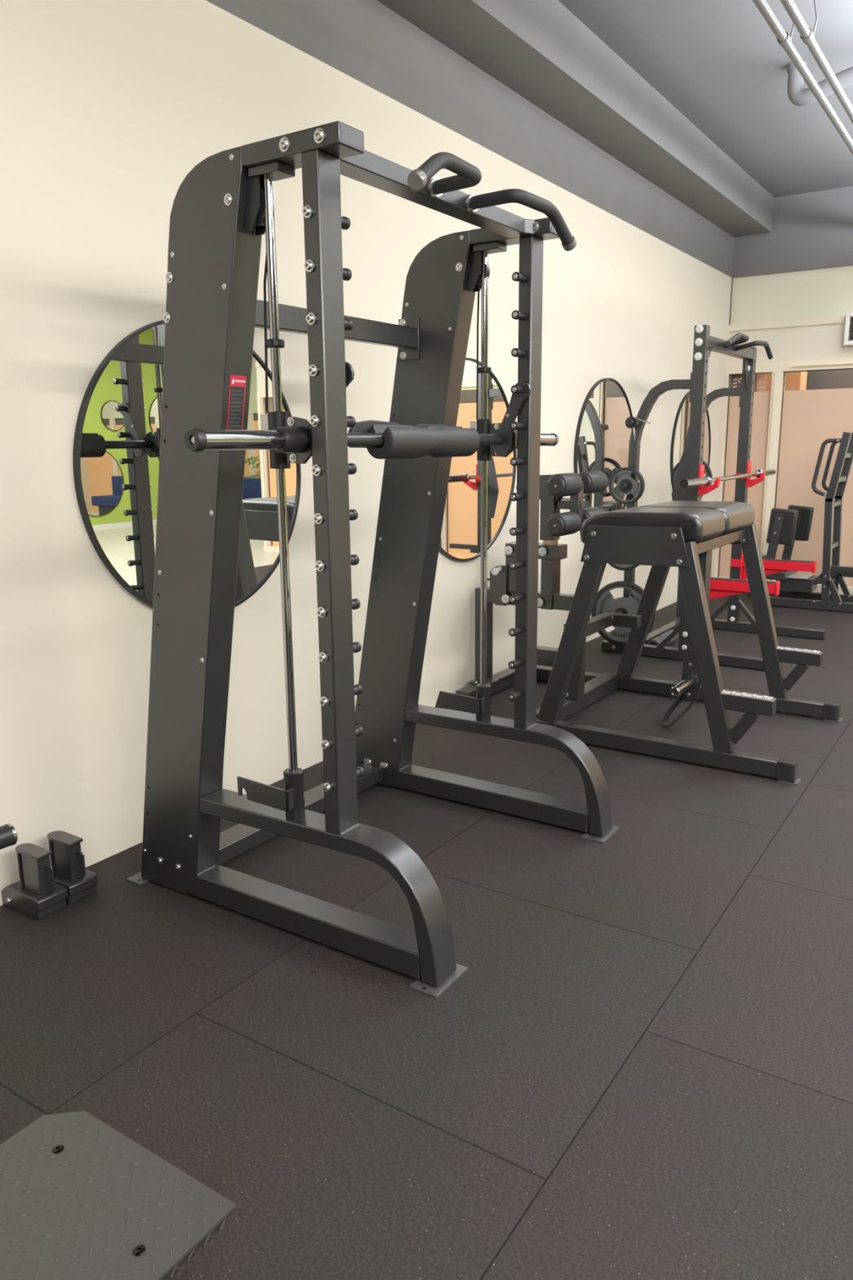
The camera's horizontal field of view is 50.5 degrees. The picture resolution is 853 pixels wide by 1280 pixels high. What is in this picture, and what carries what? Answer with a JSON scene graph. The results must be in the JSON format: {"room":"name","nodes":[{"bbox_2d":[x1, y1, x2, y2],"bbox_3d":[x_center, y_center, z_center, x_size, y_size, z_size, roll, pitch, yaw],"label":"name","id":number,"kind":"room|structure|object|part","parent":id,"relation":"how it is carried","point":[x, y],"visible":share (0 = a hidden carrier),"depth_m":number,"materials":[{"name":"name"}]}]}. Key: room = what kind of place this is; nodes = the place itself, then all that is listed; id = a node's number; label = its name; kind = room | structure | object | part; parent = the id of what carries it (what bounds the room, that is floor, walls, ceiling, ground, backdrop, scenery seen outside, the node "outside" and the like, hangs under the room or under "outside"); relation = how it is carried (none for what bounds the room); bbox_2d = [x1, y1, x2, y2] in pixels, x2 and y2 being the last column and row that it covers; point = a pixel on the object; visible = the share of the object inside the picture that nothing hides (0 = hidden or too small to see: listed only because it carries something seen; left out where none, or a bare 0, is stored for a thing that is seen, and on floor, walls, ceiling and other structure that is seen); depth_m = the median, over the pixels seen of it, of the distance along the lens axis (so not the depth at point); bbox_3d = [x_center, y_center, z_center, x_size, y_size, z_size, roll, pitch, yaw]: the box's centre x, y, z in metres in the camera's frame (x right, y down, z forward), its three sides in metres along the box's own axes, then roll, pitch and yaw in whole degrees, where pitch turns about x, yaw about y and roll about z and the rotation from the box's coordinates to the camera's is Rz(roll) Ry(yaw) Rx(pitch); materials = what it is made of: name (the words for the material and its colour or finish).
{"room":"gym","nodes":[
{"label":"gym","id":0,"kind":"room"},
{"bbox_2d":[0,0,734,906],"bbox_3d":[-0.454,-1.325,4.062,0.200,3.750,12.600,7,14,33],"label":"wall","id":1,"kind":"structure","parent":0,"point":[107,107],"depth_m":3.57,"materials":[{"name":"beige paint"}]},
{"bbox_2d":[72,320,301,607],"bbox_3d":[-0.842,-0.629,3.393,0.024,1.090,1.090,7,14,33],"label":"wall mirror","id":2,"kind":"object","parent":1,"relation":"attached to","point":[116,451],"visible":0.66,"depth_m":3.14,"materials":[{"name":"silver glass"}]},
{"bbox_2d":[439,357,516,560],"bbox_3d":[0.229,-0.982,4.978,0.024,1.090,1.090,7,14,33],"label":"wall mirror","id":3,"kind":"object","parent":1,"relation":"attached to","point":[460,535],"visible":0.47,"depth_m":5.04,"materials":[{"name":"silver glass"}]},
{"bbox_2d":[573,377,632,511],"bbox_3d":[1.308,-1.336,6.575,0.024,1.090,1.090,7,14,33],"label":"wall mirror","id":4,"kind":"object","parent":1,"relation":"attached to","point":[602,436],"visible":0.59,"depth_m":6.49,"materials":[{"name":"silver glass"}]},
{"bbox_2d":[670,391,711,498],"bbox_3d":[2.398,-1.694,8.188,0.024,1.090,1.090,7,14,33],"label":"wall mirror","id":5,"kind":"object","parent":1,"relation":"attached to","point":[682,423],"visible":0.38,"depth_m":7.90,"materials":[{"name":"silver glass"}]},
{"bbox_3d":[2.395,-1.695,8.191,0.016,1.072,1.072,7,14,33],"label":"glass","id":6,"kind":"part","parent":5,"relation":"part of","materials":[{"name":"white mirror"}]},
{"bbox_2d":[715,373,729,577],"bbox_3d":[2.989,-1.632,9.117,0.020,2.005,0.120,7,14,33],"label":"trim","id":7,"kind":"structure","parent":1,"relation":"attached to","point":[727,375],"depth_m":9.02,"materials":[{"name":"beige"}]},
{"bbox_2d":[728,277,733,324],"bbox_3d":[2.933,-3.260,8.713,0.012,0.430,0.010,7,14,33],"label":"trim","id":8,"kind":"structure","parent":1,"relation":"attached to","point":[731,277],"depth_m":8.71,"materials":[{"name":"beige paint"}]},
{"bbox_2d":[718,372,772,577],"bbox_3d":[3.166,-1.608,8.998,0.410,2.005,0.023,7,14,33],"label":"window","id":9,"kind":"structure","parent":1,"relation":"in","point":[762,387],"depth_m":8.94,"materials":[{"name":"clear glass"}]},
{"bbox_2d":[718,577,852,595],"bbox_3d":[5.617,-0.276,7.636,6.300,0.075,0.130,7,14,33],"label":"trim","id":10,"kind":"structure","parent":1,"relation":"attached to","point":[820,585],"depth_m":8.72,"materials":[{"name":"beige"}]},
{"bbox_2d":[0,591,852,1279],"bbox_3d":[1.736,0.818,3.058,5.400,0.060,12.600,7,14,33],"label":"floor","id":11,"kind":"structure","parent":0,"point":[639,1065],"depth_m":2.28,"materials":[{"name":"rubber"}]},
{"bbox_2d":[0,823,17,849],"bbox_3d":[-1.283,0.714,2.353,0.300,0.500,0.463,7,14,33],"label":"dumbbell","id":12,"kind":"object","parent":11,"relation":"on","point":[8,834],"visible":1,"depth_m":2.47,"materials":[{"name":"black metal"}]},
{"bbox_2d":[0,843,67,919],"bbox_3d":[-1.249,0.753,2.869,0.209,0.206,0.112,7,14,33],"label":"attachment","id":13,"kind":"object","parent":11,"relation":"on","point":[36,895],"visible":1,"depth_m":2.83,"materials":[{"name":"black metal"}]},
{"bbox_3d":[-1.235,0.660,2.833,0.134,0.010,0.056,7,14,33],"label":"plate","id":14,"kind":"part","parent":13,"relation":"part of","materials":[{"name":"black metal"}]},
{"bbox_2d":[46,831,97,905],"bbox_3d":[-1.187,0.733,2.960,0.209,0.206,0.112,7,14,33],"label":"attachment","id":15,"kind":"object","parent":11,"relation":"on","point":[67,859],"visible":0.69,"depth_m":2.91,"materials":[{"name":"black metal"}]},
{"bbox_3d":[-1.173,0.640,2.924,0.134,0.010,0.056,7,14,33],"label":"plate","id":16,"kind":"part","parent":15,"relation":"part of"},
{"bbox_2d":[0,1111,236,1279],"bbox_3d":[-0.844,1.089,1.292,0.620,0.203,0.982,7,14,33],"label":"platform","id":17,"kind":"object","parent":11,"relation":"on","point":[81,1199],"visible":1,"depth_m":1.50,"materials":[{"name":"grey metal"}]},
{"bbox_2d":[126,120,620,998],"bbox_3d":[-0.151,-0.297,3.024,1.248,2.171,1.904,7,14,33],"label":"machine","id":18,"kind":"object","parent":11,"relation":"on","point":[222,209],"visible":1,"depth_m":2.69,"materials":[{"name":"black metal"}]},
{"bbox_3d":[-0.943,0.800,3.109,0.070,0.006,0.160,7,14,33],"label":"foot plate","id":19,"kind":"part","parent":18,"relation":"part of","materials":[{"name":"metal"}]},
{"bbox_2d":[229,390,243,426],"bbox_3d":[-0.528,-0.631,2.509,0.022,0.118,0.045,7,14,33],"label":"print","id":20,"kind":"object","parent":18,"relation":"attached to","point":[236,397],"depth_m":2.51,"materials":[{"name":"grey paper"}]},
{"bbox_3d":[-0.470,0.448,2.680,0.198,0.070,0.052,7,14,33],"label":"catch plate","id":21,"kind":"part","parent":18,"relation":"part of","materials":[{"name":"black metal"}]},
{"bbox_3d":[-0.394,-1.187,2.297,0.100,0.022,0.068,7,14,33],"label":"rod mount","id":22,"kind":"part","parent":18,"relation":"part of","materials":[{"name":"black metal"}]},
{"bbox_3d":[-0.396,-0.366,2.481,0.025,1.660,0.025,7,14,33],"label":"guide rod","id":23,"kind":"part","parent":18,"relation":"part of","materials":[{"name":"silver metal"}]},
{"bbox_3d":[-0.350,0.693,2.685,0.973,0.359,0.100,7,14,33],"label":"floor frame","id":24,"kind":"part","parent":18,"relation":"part of","materials":[{"name":"grey metal"}]},
{"bbox_3d":[-0.249,-0.321,2.386,0.052,1.758,0.089,7,14,33],"label":"post","id":25,"kind":"part","parent":18,"relation":"part of","materials":[{"name":"black metal"}]},
{"bbox_3d":[-0.066,-1.131,3.403,0.090,0.150,0.007,7,14,33],"label":"mounting plate","id":26,"kind":"part","parent":18,"relation":"part of","materials":[{"name":"black metal"}]},
{"bbox_2d":[348,420,479,458],"bbox_3d":[-0.024,-0.632,2.852,0.118,0.114,0.570,7,14,33],"label":"pad","id":27,"kind":"object","parent":18,"relation":"on","point":[419,440],"visible":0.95,"depth_m":2.77,"materials":[{"name":"black rubber"}]},
{"bbox_3d":[0.035,0.925,2.481,0.088,0.006,0.162,7,14,33],"label":"foot plate","id":28,"kind":"part","parent":18,"relation":"part of","materials":[{"name":"metal"}]},
{"bbox_3d":[0.061,-1.190,2.361,0.161,0.134,0.476,1,12,6],"label":"pull handle","id":29,"kind":"part","parent":18,"relation":"part of","materials":[{"name":"grey rubber"}]},
{"bbox_3d":[0.136,0.244,3.606,0.214,0.073,0.052,7,14,33],"label":"catch plate","id":30,"kind":"part","parent":18,"relation":"part of","materials":[{"name":"black metal"}]},
{"bbox_3d":[0.217,-0.571,3.402,0.025,1.660,0.025,7,14,33],"label":"guide rod","id":31,"kind":"part","parent":18,"relation":"part of","materials":[{"name":"silver metal"}]},
{"bbox_3d":[0.226,-1.391,3.214,0.100,0.022,0.068,7,14,33],"label":"rod mount","id":32,"kind":"part","parent":18,"relation":"part of","materials":[{"name":"black metal"}]},
{"bbox_3d":[0.269,0.489,3.602,0.973,0.359,0.100,7,14,33],"label":"floor frame","id":33,"kind":"part","parent":18,"relation":"part of","materials":[{"name":"black metal"}]},
{"bbox_3d":[0.278,-1.282,2.774,0.235,0.133,0.365,7,14,33],"label":"pull handle","id":34,"kind":"part","parent":18,"relation":"part of","materials":[{"name":"grey rubber"}]},
{"bbox_3d":[0.371,-0.524,3.303,0.052,1.758,0.089,7,14,33],"label":"post","id":35,"kind":"part","parent":18,"relation":"part of","materials":[{"name":"black metal"}]},
{"bbox_3d":[0.654,0.722,3.397,0.088,0.006,0.162,7,14,33],"label":"foot plate","id":36,"kind":"part","parent":18,"relation":"part of","materials":[{"name":"metal"}]},
{"bbox_2d":[456,471,843,785],"bbox_3d":[1.213,-0.249,4.843,1.933,1.286,1.584,7,14,33],"label":"machine","id":37,"kind":"object","parent":11,"relation":"on","point":[683,535],"visible":0.94,"depth_m":4.44,"materials":[{"name":"black metal"}]},
{"bbox_3d":[0.331,0.240,5.229,0.125,0.008,0.140,7,14,33],"label":"mounting plate","id":38,"kind":"part","parent":37,"relation":"part of","materials":[{"name":"black metal"}]},
{"bbox_3d":[0.328,-0.026,5.172,0.075,0.552,0.080,7,14,33],"label":"wall post","id":39,"kind":"part","parent":37,"relation":"part of","materials":[{"name":"silver metal"}]},
{"bbox_3d":[0.387,-0.376,4.936,0.040,0.041,0.067,7,14,33],"label":"lock knob","id":40,"kind":"part","parent":37,"relation":"part of","materials":[{"name":"grey plastic"}]},
{"bbox_3d":[0.552,0.207,5.570,0.080,0.076,1.290,7,14,33],"label":"wall rail","id":41,"kind":"part","parent":37,"relation":"part of","materials":[{"name":"black metal"}]},
{"bbox_3d":[0.657,-0.687,4.803,0.080,0.310,0.080,7,14,33],"label":"roller stem","id":42,"kind":"part","parent":37,"relation":"part of","materials":[{"name":"black metal"}]},
{"bbox_3d":[0.842,0.221,5.493,0.490,0.076,0.080,7,14,33],"label":"rail","id":43,"kind":"part","parent":37,"relation":"part of","materials":[{"name":"black metal"}]},
{"bbox_3d":[0.754,-0.714,4.744,0.150,0.055,0.050,7,14,33],"label":"roller arm","id":44,"kind":"part","parent":37,"relation":"part of"},
{"bbox_3d":[0.705,-0.026,4.342,0.340,0.922,0.062,7,14,33],"label":"leg","id":45,"kind":"part","parent":37,"relation":"part of","materials":[{"name":"black metal"}]},
{"bbox_3d":[0.804,0.112,4.820,0.139,0.402,0.100,7,14,33],"label":"post","id":46,"kind":"part","parent":37,"relation":"part of","materials":[{"name":"black metal"}]},
{"bbox_3d":[0.827,0.328,4.973,0.090,0.086,0.973,7,14,33],"label":"cross rail","id":47,"kind":"part","parent":37,"relation":"part of","materials":[{"name":"black metal"}]},
{"bbox_3d":[0.931,-0.424,4.059,0.514,0.177,0.006,7,14,33],"label":"plate","id":48,"kind":"part","parent":37,"relation":"part of","materials":[{"name":"black metal"}]},
{"bbox_3d":[1.275,-0.213,5.185,0.340,0.922,0.062,7,14,33],"label":"leg","id":49,"kind":"part","parent":37,"relation":"part of","materials":[{"name":"black metal"}]},
{"bbox_3d":[1.043,0.493,4.229,1.290,0.073,0.062,7,14,33],"label":"rail","id":50,"kind":"part","parent":37,"relation":"part of","materials":[{"name":"black metal"}]},
{"bbox_3d":[1.330,0.181,4.536,0.100,0.270,0.008,7,14,33],"label":"sleeve plate","id":51,"kind":"part","parent":37,"relation":"part of","materials":[{"name":"black metal"}]},
{"bbox_3d":[1.355,-0.153,4.499,0.076,0.640,0.080,7,14,33],"label":"pendulum arm","id":52,"kind":"part","parent":37,"relation":"part of"},
{"bbox_3d":[1.231,0.036,4.000,0.304,0.934,0.062,7,14,33],"label":"leg","id":53,"kind":"part","parent":37,"relation":"part of","materials":[{"name":"black metal"}]},
{"bbox_3d":[1.613,0.305,5.072,1.290,0.073,0.062,7,14,33],"label":"rail","id":54,"kind":"part","parent":37,"relation":"part of","materials":[{"name":"black metal"}]},
{"bbox_3d":[1.502,-0.612,4.903,0.514,0.177,0.004,7,14,33],"label":"plate","id":55,"kind":"part","parent":37,"relation":"part of","materials":[{"name":"black metal"}]},
{"bbox_3d":[1.389,0.238,3.938,0.225,0.006,0.050,7,14,33],"label":"tread plate","id":56,"kind":"part","parent":37,"relation":"part of","materials":[{"name":"silver metal"}]},
{"bbox_3d":[1.801,-0.152,4.843,0.304,0.934,0.062,7,14,33],"label":"leg","id":57,"kind":"part","parent":37,"relation":"part of","materials":[{"name":"black metal"}]},
{"bbox_3d":[1.566,0.604,3.901,0.080,0.006,0.076,7,14,33],"label":"foot plate","id":58,"kind":"part","parent":37,"relation":"part of","materials":[{"name":"metal"}]},
{"bbox_3d":[1.958,0.051,4.782,0.225,0.006,0.050,7,14,33],"label":"tread plate","id":59,"kind":"part","parent":37,"relation":"part of","materials":[{"name":"silver metal"}]},
{"bbox_3d":[2.136,0.417,4.745,0.080,0.006,0.076,7,14,33],"label":"foot plate","id":60,"kind":"part","parent":37,"relation":"part of","materials":[{"name":"metal"}]},
{"bbox_2d":[647,629,678,646],"bbox_3d":[1.692,0.005,6.476,0.090,0.090,0.424,7,14,33],"label":"roller","id":61,"kind":"object","parent":11,"relation":"on","point":[658,640],"visible":0.51,"depth_m":6.42,"materials":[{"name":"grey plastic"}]},
{"bbox_2d":[601,324,826,670],"bbox_3d":[2.083,-1.015,6.313,1.248,2.133,1.525,7,14,33],"label":"rack","id":62,"kind":"object","parent":11,"relation":"on","point":[691,465],"visible":0.77,"depth_m":6.04,"materials":[{"name":"black metal"}]},
{"bbox_2d":[591,581,654,645],"bbox_3d":[1.333,-0.180,6.153,0.444,0.444,0.039,7,14,33],"label":"weight plate","id":63,"kind":"object","parent":62,"relation":"on","point":[605,602],"visible":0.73,"depth_m":6.16,"materials":[{"name":"grey metal"}]},
{"bbox_2d":[608,563,639,570],"bbox_3d":[1.328,-0.624,6.069,0.316,0.316,0.039,7,14,33],"label":"weight plate","id":64,"kind":"object","parent":62,"relation":"on","point":[619,566],"visible":0.05,"depth_m":6.08,"materials":[{"name":"grey metal"}]},
{"bbox_2d":[608,466,644,504],"bbox_3d":[1.324,-1.020,5.984,0.240,0.240,0.039,7,14,33],"label":"weight plate","id":65,"kind":"object","parent":62,"relation":"on","point":[624,474],"visible":0.98,"depth_m":5.96,"materials":[{"name":"grey metal"}]},
{"bbox_2d":[625,416,651,439],"bbox_3d":[1.367,-1.363,5.827,0.179,0.149,0.064,7,14,33],"label":"spring collar","id":66,"kind":"object","parent":62,"relation":"attached to","point":[636,420],"visible":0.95,"depth_m":5.83,"materials":[{"name":"grey metal"}]},
{"bbox_3d":[1.530,-0.816,6.016,0.405,1.754,0.060,7,14,33],"label":"storage post","id":67,"kind":"part","parent":62,"relation":"part of","materials":[{"name":"black metal"}]},
{"bbox_3d":[1.760,-0.051,6.745,0.070,0.063,1.090,7,14,33],"label":"cross rail","id":68,"kind":"part","parent":62,"relation":"part of","materials":[{"name":"black metal"}]},
{"bbox_3d":[1.640,-1.003,5.865,0.097,0.520,0.012,7,14,33],"label":"plate","id":69,"kind":"part","parent":62,"relation":"part of","materials":[{"name":"black metal"}]},
{"bbox_3d":[1.687,-1.599,5.736,0.008,0.180,0.083,7,14,33],"label":"mounting plate","id":70,"kind":"part","parent":62,"relation":"part of","materials":[{"name":"black metal"}]},
{"bbox_2d":[671,460,712,496],"bbox_3d":[2.078,-1.268,7.101,0.320,0.320,0.039,7,14,33],"label":"weight plate","id":71,"kind":"object","parent":62,"relation":"on","point":[707,468],"visible":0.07,"depth_m":7.12,"materials":[{"name":"black metal"}]},
{"bbox_3d":[2.172,-1.027,6.965,0.405,1.754,0.060,7,14,33],"label":"storage post","id":72,"kind":"part","parent":62,"relation":"part of","materials":[{"name":"black metal"}]},
{"bbox_2d":[680,468,775,488],"bbox_3d":[2.122,-1.122,6.232,0.064,0.069,2.180,7,14,33],"label":"barbell","id":73,"kind":"object","parent":62,"relation":"on","point":[705,481],"visible":0.94,"depth_m":5.80,"materials":[{"name":"silver metal"}]},
{"bbox_3d":[1.949,-1.868,5.680,0.151,0.103,0.602,3,13,17],"label":"pull handle","id":74,"kind":"part","parent":62,"relation":"part of","materials":[{"name":"grey rubber"}]},
{"bbox_3d":[2.329,-1.810,6.685,0.008,0.180,0.083,7,14,33],"label":"mounting plate","id":75,"kind":"part","parent":62,"relation":"part of","materials":[{"name":"black metal"}]},
{"bbox_3d":[1.954,-0.334,5.833,0.600,0.220,0.089,7,14,33],"label":"spotter arm","id":76,"kind":"part","parent":62,"relation":"part of"},
{"bbox_3d":[2.223,-1.980,6.183,0.197,0.106,0.394,7,14,33],"label":"pull handle","id":77,"kind":"part","parent":62,"relation":"part of","materials":[{"name":"grey rubber"}]},
{"bbox_3d":[2.596,-0.545,6.782,0.600,0.220,0.089,7,14,33],"label":"spotter arm","id":78,"kind":"part","parent":62,"relation":"part of"},
{"bbox_2d":[747,555,766,596],"bbox_3d":[3.086,-0.600,8.519,0.170,0.388,0.200,7,14,33],"label":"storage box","id":79,"kind":"object","parent":11,"relation":"on","point":[762,556],"visible":0.19,"depth_m":8.49,"materials":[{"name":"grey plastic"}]},
{"bbox_2d":[765,431,852,612],"bbox_3d":[3.893,-0.989,7.606,1.900,1.493,0.518,7,14,33],"label":"machine","id":80,"kind":"object","parent":11,"relation":"on","point":[786,526],"visible":0.95,"depth_m":7.90,"materials":[{"name":"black metal"}]},
{"bbox_3d":[3.043,-0.847,7.927,0.149,0.531,0.020,7,14,33],"label":"pad arm","id":81,"kind":"part","parent":80,"relation":"part of"},
{"bbox_3d":[3.277,-0.902,8.149,0.149,0.540,0.020,7,14,33],"label":"pad arm","id":82,"kind":"part","parent":80,"relation":"part of"},
{"bbox_3d":[3.306,-0.579,8.105,0.270,0.007,0.340,7,14,33],"label":"tread plate","id":83,"kind":"part","parent":80,"relation":"part of","materials":[{"name":"silver metal"}]},
{"bbox_3d":[3.784,-0.256,7.584,1.900,0.070,0.060,7,14,33],"label":"rail","id":84,"kind":"part","parent":80,"relation":"part of","materials":[{"name":"black metal"}]},
{"bbox_3d":[4.026,-0.335,7.942,1.900,0.070,0.060,7,14,33],"label":"rail","id":85,"kind":"part","parent":80,"relation":"part of","materials":[{"name":"black metal"}]},
{"bbox_3d":[3.342,-1.442,7.588,0.189,0.483,0.040,6,14,28],"label":"loop handle","id":86,"kind":"part","parent":80,"relation":"part of","materials":[{"name":"black metal"}]},
{"bbox_3d":[3.584,-1.522,7.947,0.189,0.483,0.040,6,14,28],"label":"loop handle","id":87,"kind":"part","parent":80,"relation":"part of","materials":[{"name":"black metal"}]},
{"bbox_3d":[4.015,-0.536,7.366,1.340,0.050,0.050,7,14,33],"label":"rail","id":88,"kind":"part","parent":80,"relation":"part of","materials":[{"name":"black metal"}]},
{"bbox_3d":[4.258,-0.523,7.744,1.340,0.050,0.050,7,14,33],"label":"rail","id":89,"kind":"part","parent":80,"relation":"part of","materials":[{"name":"black metal"}]},
{"bbox_2d":[377,0,773,237],"bbox_3d":[-0.326,-2.837,3.456,0.342,0.300,12.300,7,14,33],"label":"beam","id":90,"kind":"structure","parent":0,"point":[540,51],"depth_m":5.20,"materials":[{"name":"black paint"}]},
{"bbox_2d":[558,0,852,197],"bbox_3d":[5.498,-2.883,2.394,11.600,0.120,17.000,7,14,33],"label":"ceiling","id":91,"kind":"structure","parent":0,"point":[720,64],"depth_m":5.46,"materials":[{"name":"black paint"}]},
{"bbox_2d":[752,0,852,154],"bbox_3d":[0.784,-2.632,2.813,0.049,0.454,12.200,7,14,33],"label":"conduit","id":92,"kind":"object","parent":91,"relation":"hanging from","point":[784,38],"visible":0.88,"depth_m":4.32,"materials":[{"name":"grey metal"}]},
{"bbox_2d":[779,0,852,124],"bbox_3d":[0.862,-2.622,2.762,0.049,0.454,12.200,7,14,33],"label":"conduit","id":93,"kind":"object","parent":91,"relation":"hanging from","point":[806,35],"visible":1,"depth_m":4.16,"materials":[{"name":"grey metal"}]},
{"bbox_2d":[786,61,852,106],"bbox_3d":[3.016,-3.208,4.867,2.088,0.235,0.137,8,15,34],"label":"ceiling pipe","id":94,"kind":"object","parent":91,"relation":"attached to","point":[798,95],"visible":0.76,"depth_m":5.38,"materials":[{"name":"grey metal"}]},
{"bbox_2d":[728,186,852,364],"bbox_3d":[5.591,-3.075,7.037,6.300,1.460,0.120,7,14,33],"label":"wall","id":95,"kind":"structure","parent":0,"point":[812,230],"depth_m":8.37,"materials":[{"name":"beige paint"}]},
{"bbox_2d":[760,371,784,581],"bbox_3d":[3.377,-1.580,8.857,0.100,2.005,0.135,7,14,33],"label":"trim","id":96,"kind":"structure","parent":95,"relation":"attached to","point":[777,381],"depth_m":8.75,"materials":[{"name":"beige"}]},
{"bbox_2d":[728,315,846,331],"bbox_3d":[5.595,-2.694,7.120,6.300,0.060,0.120,7,14,33],"label":"trim","id":97,"kind":"structure","parent":95,"relation":"attached to","point":[839,319],"depth_m":8.48,"materials":[{"name":"beige"}]},
{"bbox_2d":[726,357,852,374],"bbox_3d":[5.599,-2.317,7.200,6.300,0.090,0.120,7,14,33],"label":"trim","id":98,"kind":"structure","parent":95,"relation":"attached to","point":[762,367],"depth_m":8.53,"materials":[{"name":"beige wood"}]},
{"bbox_2d":[769,368,852,586],"bbox_3d":[3.750,-1.532,8.620,0.790,2.005,0.023,7,14,33],"label":"window","id":99,"kind":"structure","parent":95,"relation":"in","point":[817,405],"depth_m":8.62,"materials":[{"name":"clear glass"}]},
{"bbox_2d":[792,361,852,367],"bbox_3d":[4.189,-2.478,8.026,1.780,0.015,0.030,7,14,33],"label":"trim","id":100,"kind":"structure","parent":95,"relation":"attached to","point":[851,362],"depth_m":8.36,"materials":[{"name":"beige"}]},
{"bbox_2d":[844,312,852,346],"bbox_3d":[4.062,-2.771,8.012,0.640,0.275,0.135,7,14,33],"label":"air vent","id":101,"kind":"object","parent":95,"relation":"in","point":[848,337],"visible":1,"depth_m":8.13,"materials":[{"name":"white metal"}]}
]}

